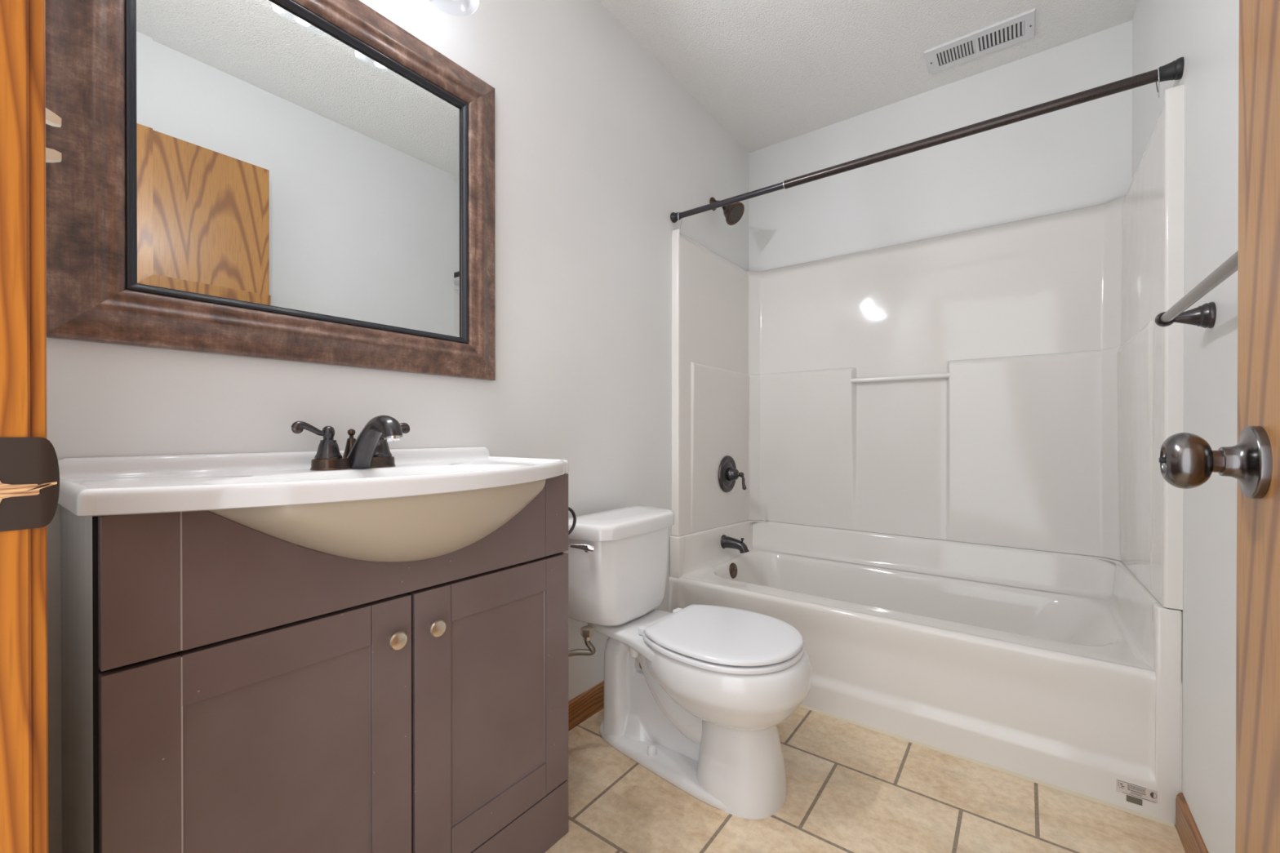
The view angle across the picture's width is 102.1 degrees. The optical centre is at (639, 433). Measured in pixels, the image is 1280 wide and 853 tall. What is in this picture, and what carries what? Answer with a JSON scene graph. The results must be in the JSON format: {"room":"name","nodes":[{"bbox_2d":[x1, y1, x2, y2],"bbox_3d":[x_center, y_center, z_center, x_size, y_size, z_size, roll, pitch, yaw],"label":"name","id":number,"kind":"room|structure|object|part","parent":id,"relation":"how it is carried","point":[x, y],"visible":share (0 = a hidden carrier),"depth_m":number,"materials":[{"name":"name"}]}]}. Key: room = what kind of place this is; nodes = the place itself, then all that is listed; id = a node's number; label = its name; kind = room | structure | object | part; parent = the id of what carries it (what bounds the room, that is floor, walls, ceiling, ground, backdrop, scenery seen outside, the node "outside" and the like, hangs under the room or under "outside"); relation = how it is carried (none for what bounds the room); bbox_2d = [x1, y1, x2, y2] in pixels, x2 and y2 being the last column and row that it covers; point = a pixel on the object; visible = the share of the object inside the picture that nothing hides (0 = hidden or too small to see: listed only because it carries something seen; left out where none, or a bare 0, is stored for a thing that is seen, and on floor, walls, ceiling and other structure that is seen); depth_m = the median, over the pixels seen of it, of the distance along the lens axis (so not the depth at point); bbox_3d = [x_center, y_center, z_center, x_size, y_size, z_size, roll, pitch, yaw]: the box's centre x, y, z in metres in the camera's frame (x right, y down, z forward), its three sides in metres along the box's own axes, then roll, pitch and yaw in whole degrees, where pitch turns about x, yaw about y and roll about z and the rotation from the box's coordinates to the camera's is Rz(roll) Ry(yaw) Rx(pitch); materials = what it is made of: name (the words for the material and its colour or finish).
{"room":"bathroom","nodes":[
{"label":"bathroom","id":0,"kind":"room"},
{"bbox_2d":[46,0,748,852],"bbox_3d":[-0.235,-0.276,1.800,0.100,2.509,2.847,0,0,37],"label":"wall","id":1,"kind":"structure","parent":0,"point":[597,144],"depth_m":1.62,"materials":[{"name":"grey paint"}]},
{"bbox_2d":[44,0,495,380],"bbox_3d":[-0.656,-0.560,1.118,0.034,0.820,0.837,0,0,37],"label":"wall mirror","id":2,"kind":"object","parent":1,"relation":"attached to","point":[241,178],"visible":0.99,"depth_m":1.02,"materials":[{"name":"brown metal"}]},
{"bbox_3d":[-0.878,-0.559,0.815,0.092,0.821,0.023,0,0,-42],"label":"frame rail","id":3,"kind":"part","parent":2,"relation":"part of","materials":[{"name":"brown wood"}]},
{"bbox_3d":[-0.656,-0.195,1.120,0.034,0.090,0.837,0,0,37],"label":"frame rail","id":4,"kind":"part","parent":2,"relation":"part of","materials":[{"name":"brown wood"}]},
{"bbox_2d":[136,0,461,337],"bbox_3d":[-0.664,-0.560,1.124,0.001,0.610,0.627,0,0,37],"label":"mirror glass","id":5,"kind":"object","parent":2,"relation":"on","point":[282,166],"depth_m":1.06,"materials":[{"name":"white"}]},
{"bbox_3d":[-0.656,-0.925,1.117,0.034,0.090,0.837,0,0,37],"label":"frame rail","id":6,"kind":"part","parent":2,"relation":"part of","materials":[{"name":"brown wood"}]},
{"bbox_3d":[-0.429,-0.561,1.418,0.023,0.821,0.092,0,0,26],"label":"frame rail","id":7,"kind":"part","parent":2,"relation":"part of","materials":[{"name":"brown wood"}]},
{"bbox_2d":[57,446,490,481],"bbox_3d":[-0.658,0.055,1.116,0.038,0.037,0.812,0,0,37],"label":"backsplash","id":8,"kind":"structure","parent":1,"relation":"attached to","point":[79,468],"depth_m":0.95,"materials":[{"name":"white stone"}]},
{"bbox_2d":[568,625,595,657],"bbox_3d":[-0.265,0.694,1.517,0.272,0.222,0.084,0,0,-10],"label":"supply hose","id":9,"kind":"object","parent":1,"relation":"attached to","point":[587,632],"visible":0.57,"depth_m":1.55,"materials":[{"name":"silver metal"}]},
{"bbox_2d":[568,662,641,731],"bbox_3d":[-0.150,0.933,1.826,0.012,0.090,0.908,0,0,37],"label":"baseboard","id":10,"kind":"structure","parent":1,"relation":"attached to","point":[582,707],"depth_m":1.77,"materials":[{"name":"brown wood"}]},
{"bbox_2d":[709,196,744,225],"bbox_3d":[0.413,-1.066,2.450,0.159,0.153,0.109,0,0,37],"label":"shower","id":11,"kind":"object","parent":1,"relation":"attached to","point":[733,213],"visible":0.78,"depth_m":2.42,"materials":[{"name":"brown metal"}]},
{"bbox_2d":[670,57,1184,222],"bbox_3d":[0.754,-0.925,1.762,1.530,0.050,0.050,0,0,37],"label":"shower rod","id":12,"kind":"object","parent":1,"relation":"attached to","point":[1174,70],"visible":0.98,"depth_m":1.56,"materials":[{"name":"brown metal"}]},
{"bbox_2d":[670,212,680,222],"bbox_3d":[0.154,-0.927,2.209,0.034,0.043,0.043,0,0,37],"label":"cup","id":13,"kind":"object","parent":12,"relation":"on","point":[674,218],"depth_m":2.20,"materials":[{"name":"black metal"}]},
{"bbox_2d":[1155,67,1159,97],"bbox_3d":[1.333,-0.903,1.331,0.007,0.076,0.035,0,0,37],"label":"curtain ring","id":14,"kind":"object","parent":12,"relation":"hanging from","point":[1158,89],"visible":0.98,"depth_m":1.32,"materials":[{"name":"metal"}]},
{"bbox_2d":[1157,57,1184,82],"bbox_3d":[1.351,-0.924,1.317,0.042,0.050,0.050,0,0,37],"label":"cup","id":15,"kind":"object","parent":12,"relation":"on","point":[1174,70],"depth_m":1.31,"materials":[{"name":"black metal"}]},
{"bbox_2d":[544,706,1185,852],"bbox_3d":[0.418,1.010,1.318,1.730,0.060,2.847,0,0,37],"label":"floor","id":16,"kind":"structure","parent":0,"point":[851,788],"depth_m":1.35,"materials":[{"name":"beige tile"}]},
{"bbox_2d":[60,473,568,852],"bbox_3d":[-0.531,0.539,1.034,0.341,0.884,0.806,0,0,37],"label":"vanity cabinet","id":17,"kind":"object","parent":16,"relation":"on","point":[228,686],"visible":0.88,"depth_m":0.81,"materials":[{"name":"brown wood"}]},
{"bbox_3d":[-0.786,0.540,0.731,0.294,0.884,0.017,0,0,37],"label":"panel","id":18,"kind":"part","parent":17,"relation":"part of","materials":[{"name":"wood"}]},
{"bbox_3d":[-0.543,0.572,0.793,0.019,0.554,0.396,0,0,37],"label":"door","id":19,"kind":"part","parent":17,"relation":"part of","materials":[{"name":"brown paint"}]},
{"bbox_3d":[-0.543,0.568,0.794,0.014,0.413,0.251,0,0,37],"label":"panel","id":20,"kind":"part","parent":17,"relation":"part of","materials":[{"name":"brown paint"}]},
{"bbox_2d":[57,446,568,562],"bbox_3d":[-0.490,0.133,0.991,0.456,0.191,0.820,0,0,37],"label":"countertop","id":21,"kind":"structure","parent":17,"relation":"on","point":[434,502],"depth_m":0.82,"materials":[{"name":"white ceramic"}]},
{"bbox_2d":[291,415,409,470],"bbox_3d":[-0.586,0.025,1.053,0.201,0.123,0.213,0,0,-20],"label":"faucet","id":22,"kind":"object","parent":21,"relation":"on","point":[371,449],"visible":1,"depth_m":1.04,"materials":[{"name":"brown metal"}]},
{"bbox_3d":[-0.649,-0.010,1.020,0.018,0.029,0.068,0,0,37],"label":"lever","id":23,"kind":"part","parent":22,"relation":"part of","materials":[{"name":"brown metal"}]},
{"bbox_3d":[-0.632,0.017,1.048,0.049,0.067,0.049,0,0,37],"label":"handle","id":24,"kind":"part","parent":22,"relation":"part of","materials":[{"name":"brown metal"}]},
{"bbox_3d":[-0.614,0.023,1.099,0.035,0.067,0.035,0,0,37],"label":"lift rod","id":25,"kind":"part","parent":22,"relation":"part of","materials":[{"name":"brown metal"}]},
{"bbox_3d":[-0.601,0.061,1.090,0.060,0.022,0.167,0,0,37],"label":"plate","id":26,"kind":"part","parent":22,"relation":"part of","materials":[{"name":"brown metal"}]},
{"bbox_3d":[-0.540,0.025,1.045,0.193,0.123,0.051,0,0,37],"label":"spout","id":27,"kind":"part","parent":22,"relation":"part of","materials":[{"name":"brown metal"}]},
{"bbox_3d":[-0.570,0.017,1.131,0.049,0.067,0.049,0,0,37],"label":"handle","id":28,"kind":"part","parent":22,"relation":"part of","materials":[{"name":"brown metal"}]},
{"bbox_3d":[-0.548,-0.011,1.156,0.018,0.029,0.068,0,0,37],"label":"lever","id":29,"kind":"part","parent":22,"relation":"part of","materials":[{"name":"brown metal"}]},
{"bbox_3d":[-0.428,0.362,0.908,0.027,0.032,0.032,0,0,37],"label":"knob","id":30,"kind":"part","parent":17,"relation":"part of","materials":[{"name":"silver metal"}]},
{"bbox_3d":[-0.383,0.363,0.969,0.027,0.032,0.032,0,0,37],"label":"knob","id":31,"kind":"part","parent":17,"relation":"part of","materials":[{"name":"silver metal"}]},
{"bbox_3d":[-0.302,0.571,1.117,0.019,0.554,0.400,0,0,37],"label":"door","id":32,"kind":"part","parent":17,"relation":"part of","materials":[{"name":"brown paint"}]},
{"bbox_3d":[-0.303,0.570,1.117,0.014,0.408,0.252,0,0,37],"label":"panel","id":33,"kind":"part","parent":17,"relation":"part of","materials":[{"name":"brown paint"}]},
{"bbox_2d":[568,506,576,535],"bbox_3d":[-0.188,0.218,1.313,0.026,0.089,0.071,0,0,37],"label":"toilet paper holder","id":34,"kind":"object","parent":17,"relation":"attached to","point":[570,509],"visible":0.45,"depth_m":1.33,"materials":[{"name":"brown metal"}]},
{"bbox_2d":[563,505,812,819],"bbox_3d":[0.138,0.621,1.534,0.716,0.716,0.472,0,0,37],"label":"toilet","id":35,"kind":"object","parent":16,"relation":"on","point":[704,708],"visible":1,"depth_m":1.47,"materials":[{"name":"white ceramic"}]},
{"bbox_3d":[-0.166,0.327,1.486,0.070,0.021,0.011,0,0,7],"label":"arm","id":36,"kind":"part","parent":35,"relation":"part of","materials":[{"name":"silver metal"}]},
{"bbox_3d":[-0.061,0.446,1.691,0.193,0.270,0.432,0,0,37],"label":"tank","id":37,"kind":"part","parent":35,"relation":"part of","materials":[{"name":"white ceramic"}]},
{"bbox_3d":[-0.059,0.287,1.689,0.214,0.048,0.457,0,0,37],"label":"tank lid","id":38,"kind":"part","parent":35,"relation":"part of","materials":[{"name":"white ceramic"}]},
{"bbox_3d":[0.249,0.560,1.460,0.404,0.017,0.378,0,0,37],"label":"lid","id":39,"kind":"part","parent":35,"relation":"part of","materials":[{"name":"white plastic"}]},
{"bbox_3d":[0.249,0.580,1.460,0.410,0.014,0.384,0,0,37],"label":"seat","id":40,"kind":"part","parent":35,"relation":"part of","materials":[{"name":"white plastic"}]},
{"bbox_2d":[668,520,1182,827],"bbox_3d":[0.968,0.707,2.055,1.529,0.542,0.800,0,0,37],"label":"bathtub","id":41,"kind":"object","parent":16,"relation":"on","point":[1062,672],"visible":0.88,"depth_m":1.70,"materials":[{"name":"white plastic"}]},
{"bbox_2d":[720,534,749,553],"bbox_3d":[0.454,0.524,2.454,0.134,0.076,0.069,0,0,37],"label":"tub spout","id":42,"kind":"object","parent":41,"relation":"attached to","point":[728,542],"visible":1,"depth_m":2.44,"materials":[{"name":"brown metal"}]},
{"bbox_2d":[597,0,1137,153],"bbox_3d":[0.418,-1.569,1.308,1.730,0.080,2.847,0,0,37],"label":"ceiling","id":43,"kind":"structure","parent":0,"point":[770,73],"depth_m":2.04,"materials":[{"name":"white paint"}]},
{"bbox_2d":[923,8,1035,74],"bbox_3d":[1.326,-1.527,2.027,0.359,0.009,0.160,0,0,37],"label":"ceiling vent","id":44,"kind":"object","parent":43,"relation":"in","point":[1024,24],"visible":1,"depth_m":2.02,"materials":[{"name":"white metal"}]},
{"bbox_2d":[748,20,1132,271],"bbox_3d":[1.239,-0.278,2.414,1.530,2.509,0.100,0,0,37],"label":"wall","id":45,"kind":"structure","parent":0,"point":[1079,156],"depth_m":2.25,"materials":[{"name":"grey paint"}]},
{"bbox_2d":[671,84,1185,609],"bbox_3d":[0.971,-0.205,2.055,1.530,1.335,0.794,0,0,37],"label":"tub surround","id":46,"kind":"object","parent":45,"relation":"attached to","point":[1018,384],"visible":0.98,"depth_m":2.20,"materials":[{"name":"white plastic"}]},
{"bbox_2d":[718,455,746,492],"bbox_3d":[0.468,0.197,2.510,0.102,0.181,0.181,0,0,37],"label":"shower valve","id":47,"kind":"object","parent":46,"relation":"attached to","point":[728,473],"visible":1,"depth_m":2.50,"materials":[{"name":"brown metal"}]},
{"bbox_3d":[0.494,0.227,2.491,0.036,0.086,0.026,0,0,37],"label":"lever","id":48,"kind":"part","parent":47,"relation":"part of","materials":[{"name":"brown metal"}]},
{"bbox_2d":[1132,0,1239,852],"bbox_3d":[1.072,-0.272,0.826,0.100,2.509,2.847,0,0,37],"label":"wall","id":49,"kind":"structure","parent":0,"point":[1204,33],"depth_m":1.12,"materials":[{"name":"grey paint"}]},
{"bbox_2d":[1175,792,1208,852],"bbox_3d":[0.805,0.938,0.567,0.012,0.090,1.792,0,0,37],"label":"baseboard","id":50,"kind":"structure","parent":49,"relation":"attached to","point":[1192,841],"depth_m":1.21,"materials":[{"name":"brown wood"}]},
{"bbox_2d":[1155,250,1238,328],"bbox_3d":[0.984,-0.249,0.865,0.087,0.055,0.670,0,0,37],"label":"towel bar","id":51,"kind":"object","parent":49,"relation":"attached to","point":[1204,316],"visible":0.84,"depth_m":1.01,"materials":[{"name":"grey metal"}]},
{"bbox_3d":[1.168,-0.250,1.112,0.087,0.055,0.055,0,0,37],"label":"post","id":52,"kind":"part","parent":51,"relation":"part of","materials":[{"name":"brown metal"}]},
{"bbox_2d":[1158,0,1279,852],"bbox_3d":[0.399,-0.074,0.252,0.186,2.092,0.781,0,0,43],"label":"door","id":53,"kind":"structure","parent":49,"relation":"in","point":[1187,460],"depth_m":0.50,"materials":[{"name":"brown wood"}]},
{"bbox_3d":[0.592,0.028,0.511,0.025,0.071,0.071,0,0,37],"label":"knob","id":54,"kind":"part","parent":53,"relation":"part of","materials":[{"name":"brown metal"}]},
{"bbox_3d":[-0.373,-0.271,0.250,1.530,2.509,0.117,0,0,37],"label":"wall","id":55,"kind":"structure","parent":0,"visible":0},
{"bbox_2d":[0,0,59,852],"bbox_3d":[-0.503,-0.099,0.353,0.064,2.165,0.136,0,0,37],"label":"door frame","id":56,"kind":"structure","parent":55,"relation":"attached to","point":[29,472],"depth_m":0.38,"materials":[{"name":"brown wood"}]},
{"bbox_3d":[-0.455,0.036,0.367,0.003,0.067,0.057,0,0,34],"label":"strike plate","id":57,"kind":"part","parent":56,"relation":"part of","materials":[{"name":"brown metal"}]},
{"bbox_3d":[-0.470,-0.099,0.403,0.057,2.165,0.010,0,0,37],"label":"casing","id":58,"kind":"part","parent":56,"relation":"part of","materials":[{"name":"brown wood"}]},
{"bbox_2d":[45,107,61,162],"bbox_3d":[-0.519,-0.262,0.447,0.067,0.114,0.024,0,0,37],"label":"light switch","id":59,"kind":"object","parent":55,"relation":"attached to","point":[52,119],"visible":0.16,"depth_m":0.45,"materials":[{"name":"white plastic"}]}
]}

